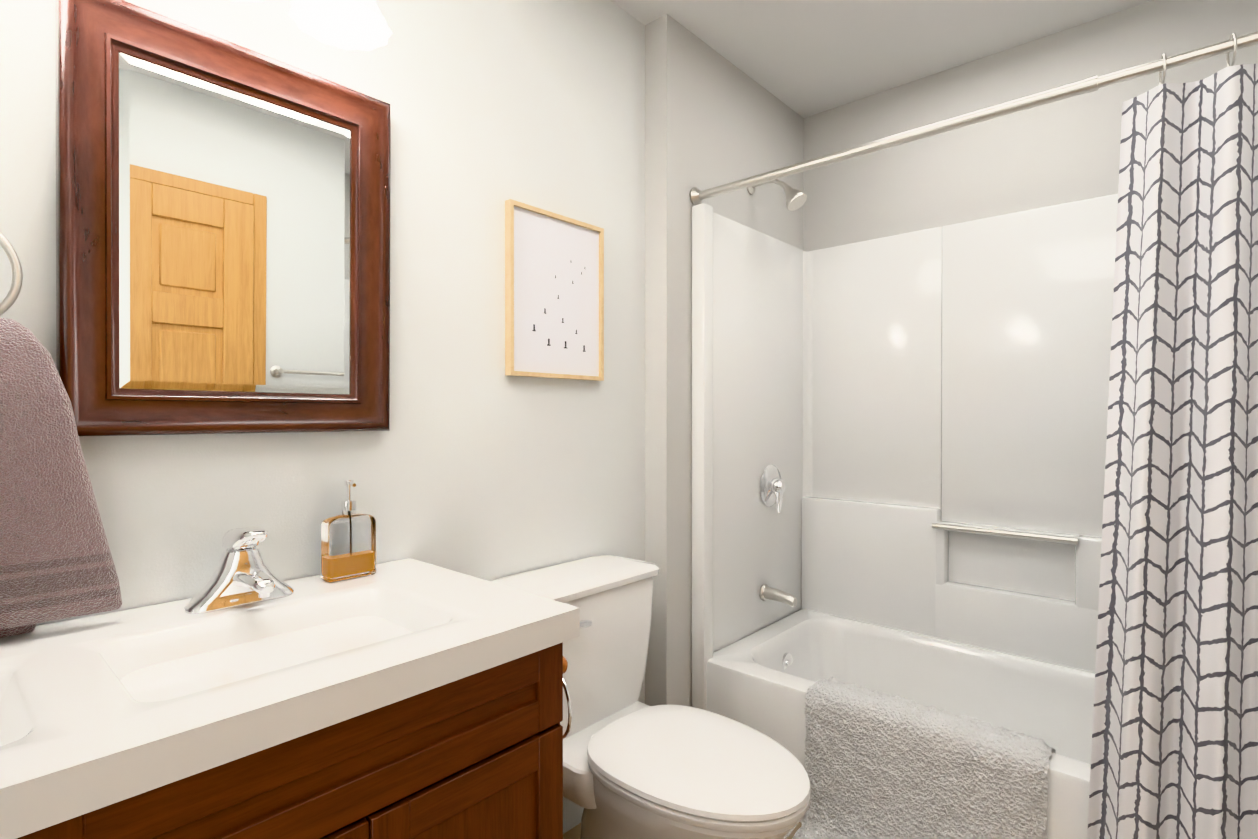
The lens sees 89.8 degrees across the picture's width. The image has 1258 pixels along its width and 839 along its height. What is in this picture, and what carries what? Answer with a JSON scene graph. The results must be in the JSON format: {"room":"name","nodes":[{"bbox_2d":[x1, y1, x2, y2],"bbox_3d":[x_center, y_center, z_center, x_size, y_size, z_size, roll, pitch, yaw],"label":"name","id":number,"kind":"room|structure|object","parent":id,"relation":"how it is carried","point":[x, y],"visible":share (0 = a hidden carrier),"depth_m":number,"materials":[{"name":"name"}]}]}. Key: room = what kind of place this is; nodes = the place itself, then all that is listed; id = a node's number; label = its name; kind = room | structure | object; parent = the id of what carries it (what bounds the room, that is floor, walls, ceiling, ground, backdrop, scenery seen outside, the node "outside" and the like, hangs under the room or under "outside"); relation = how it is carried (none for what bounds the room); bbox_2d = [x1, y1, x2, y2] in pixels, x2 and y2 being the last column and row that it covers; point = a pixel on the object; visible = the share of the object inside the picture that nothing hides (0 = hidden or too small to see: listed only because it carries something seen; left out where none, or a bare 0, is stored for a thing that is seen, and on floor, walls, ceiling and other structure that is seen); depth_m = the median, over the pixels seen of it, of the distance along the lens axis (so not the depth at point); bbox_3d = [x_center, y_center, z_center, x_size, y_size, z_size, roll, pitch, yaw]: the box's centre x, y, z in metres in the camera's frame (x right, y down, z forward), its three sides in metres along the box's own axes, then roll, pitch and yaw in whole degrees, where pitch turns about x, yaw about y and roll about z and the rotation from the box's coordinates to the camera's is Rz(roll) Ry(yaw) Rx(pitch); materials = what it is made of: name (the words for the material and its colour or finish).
{"room":"bathroom","nodes":[
{"label":"bathroom","id":0,"kind":"room"},
{"bbox_2d":[0,0,644,833],"bbox_3d":[-0.543,-0.047,1.451,0.100,2.440,3.730,0,0,42],"label":"wall","id":1,"kind":"structure","parent":0,"point":[476,462],"depth_m":1.50,"materials":[{"name":"white paint"}]},
{"bbox_2d":[0,233,121,637],"bbox_3d":[-0.917,0.003,0.887,0.091,0.620,0.311,0,0,42],"label":"towel","id":2,"kind":"object","parent":1,"relation":"attached to","point":[56,561],"visible":1,"depth_m":0.91,"materials":[{"name":"purple fabric"}]},
{"bbox_2d":[55,0,390,435],"bbox_3d":[-0.697,-0.325,1.163,0.034,0.700,0.532,1,1,42],"label":"mirror","id":3,"kind":"object","parent":1,"relation":"attached to","point":[222,236],"visible":0.96,"depth_m":1.12,"materials":[{"name":"brown wood"}]},
{"bbox_2d":[231,0,391,50],"bbox_3d":[-0.686,-0.865,1.045,0.218,0.250,0.600,0,0,42],"label":"sconce","id":4,"kind":"object","parent":1,"relation":"attached to","point":[352,25],"visible":1,"depth_m":1.23,"materials":[{"name":"white glass"}]},
{"bbox_2d":[505,199,603,380],"bbox_3d":[-0.196,-0.338,1.743,0.022,0.448,0.342,0,0,42],"label":"picture frame","id":5,"kind":"object","parent":1,"relation":"attached to","point":[554,295],"visible":1,"depth_m":1.73,"materials":[{"name":"white paper"}]},
{"bbox_2d":[563,822,801,838],"bbox_3d":[0.134,1.227,0.853,1.915,0.100,3.730,0,0,42],"label":"floor","id":6,"kind":"structure","parent":0,"point":[574,832],"depth_m":1.78,"materials":[{"name":"tile"}]},
{"bbox_2d":[0,574,579,838],"bbox_3d":[-0.755,0.771,0.729,0.527,0.812,1.366,0,0,42],"label":"bathroom vanity","id":7,"kind":"object","parent":6,"relation":"on","point":[409,698],"depth_m":0.82,"materials":[{"name":"white stone"}]},
{"bbox_2d":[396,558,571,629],"bbox_3d":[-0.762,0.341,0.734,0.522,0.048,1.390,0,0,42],"label":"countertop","id":8,"kind":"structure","parent":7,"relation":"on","point":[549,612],"depth_m":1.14,"materials":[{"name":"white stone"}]},
{"bbox_2d":[184,527,293,613],"bbox_3d":[-0.633,0.249,1.057,0.153,0.132,0.166,0,0,42],"label":"faucet","id":9,"kind":"object","parent":8,"relation":"on","point":[243,575],"visible":1,"depth_m":1.05,"materials":[{"name":"silver metal"}]},
{"bbox_2d":[321,480,375,581],"bbox_3d":[-0.553,0.217,1.253,0.060,0.193,0.096,0,0,42],"label":"soap dispenser","id":10,"kind":"object","parent":8,"relation":"on","point":[348,543],"visible":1,"depth_m":1.24,"materials":[{"name":"clear glass"}]},
{"bbox_2d":[563,656,571,738],"bbox_3d":[-0.132,0.693,1.122,0.119,0.540,0.049,0,0,42],"label":"toilet paper holder","id":11,"kind":"object","parent":7,"relation":"attached to","point":[565,666],"visible":0.21,"depth_m":1.08,"materials":[{"name":"silver metal"}]},
{"bbox_2d":[491,555,810,838],"bbox_3d":[0.063,0.789,1.482,0.748,0.769,0.470,0,0,42],"label":"toilet","id":12,"kind":"object","parent":6,"relation":"on","point":[634,767],"visible":0.73,"depth_m":1.43,"materials":[{"name":"white ceramic"}]},
{"bbox_2d":[692,194,1117,838],"bbox_3d":[1.041,0.236,1.862,1.529,1.870,0.802,0,0,42],"label":"tub surround","id":13,"kind":"object","parent":6,"relation":"on","point":[918,420],"visible":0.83,"depth_m":2.22,"materials":[{"name":"white plastic"}]},
{"bbox_2d":[760,465,784,512],"bbox_3d":[0.562,0.260,2.399,0.058,0.175,0.160,0,0,42],"label":"tub valve","id":14,"kind":"object","parent":13,"relation":"attached to","point":[772,485],"visible":1,"depth_m":2.38,"materials":[{"name":"silver metal"}]},
{"bbox_2d":[760,584,796,606],"bbox_3d":[0.557,0.653,2.342,0.130,0.062,0.062,0,0,42],"label":"tub spout","id":15,"kind":"object","parent":13,"relation":"attached to","point":[768,592],"visible":1,"depth_m":2.33,"materials":[{"name":"silver metal"}]},
{"bbox_2d":[792,677,1055,838],"bbox_3d":[0.698,0.963,1.588,0.589,0.412,0.379,0,0,42],"label":"bath mat","id":16,"kind":"object","parent":13,"relation":"on","point":[881,766],"visible":1,"depth_m":1.61,"materials":[{"name":"white fabric"}]},
{"bbox_2d":[645,14,803,706],"bbox_3d":[0.395,-0.052,2.357,0.090,2.440,0.930,0,0,42],"label":"wall","id":17,"kind":"structure","parent":0,"point":[713,118],"depth_m":2.04,"materials":[{"name":"white paint"}]},
{"bbox_2d":[747,179,806,210],"bbox_3d":[0.534,-0.819,2.274,0.221,0.153,0.078,0,0,42],"label":"shower head","id":18,"kind":"object","parent":17,"relation":"attached to","point":[796,199],"visible":0.83,"depth_m":2.23},
{"bbox_2d":[690,32,1257,205],"bbox_3d":[0.790,-0.733,1.577,1.533,0.062,0.062,0,0,42],"label":"shower curtain rod","id":19,"kind":"object","parent":17,"relation":"attached to","point":[1089,85],"visible":0.96,"depth_m":1.50,"materials":[{"name":"silver metal"}]},
{"bbox_2d":[1087,33,1257,838],"bbox_3d":[1.134,0.177,1.223,0.405,1.855,0.147,0,0,42],"label":"shower curtain","id":20,"kind":"object","parent":19,"relation":"hanging from","point":[1174,752],"visible":1,"depth_m":1.27,"materials":[{"name":"fabric"}]},
{"bbox_2d":[610,0,1151,117],"bbox_3d":[0.134,-1.313,0.839,1.915,0.100,3.730,0,0,42],"label":"ceiling","id":21,"kind":"structure","parent":0,"point":[804,58],"depth_m":2.08,"materials":[{"name":"white paint"}]},
{"bbox_2d":[803,0,1257,250],"bbox_3d":[1.343,-0.051,2.199,1.715,2.440,0.100,0,0,42],"label":"wall","id":22,"kind":"structure","parent":0,"point":[1064,151],"depth_m":2.17,"materials":[{"name":"white paint"}]}
]}

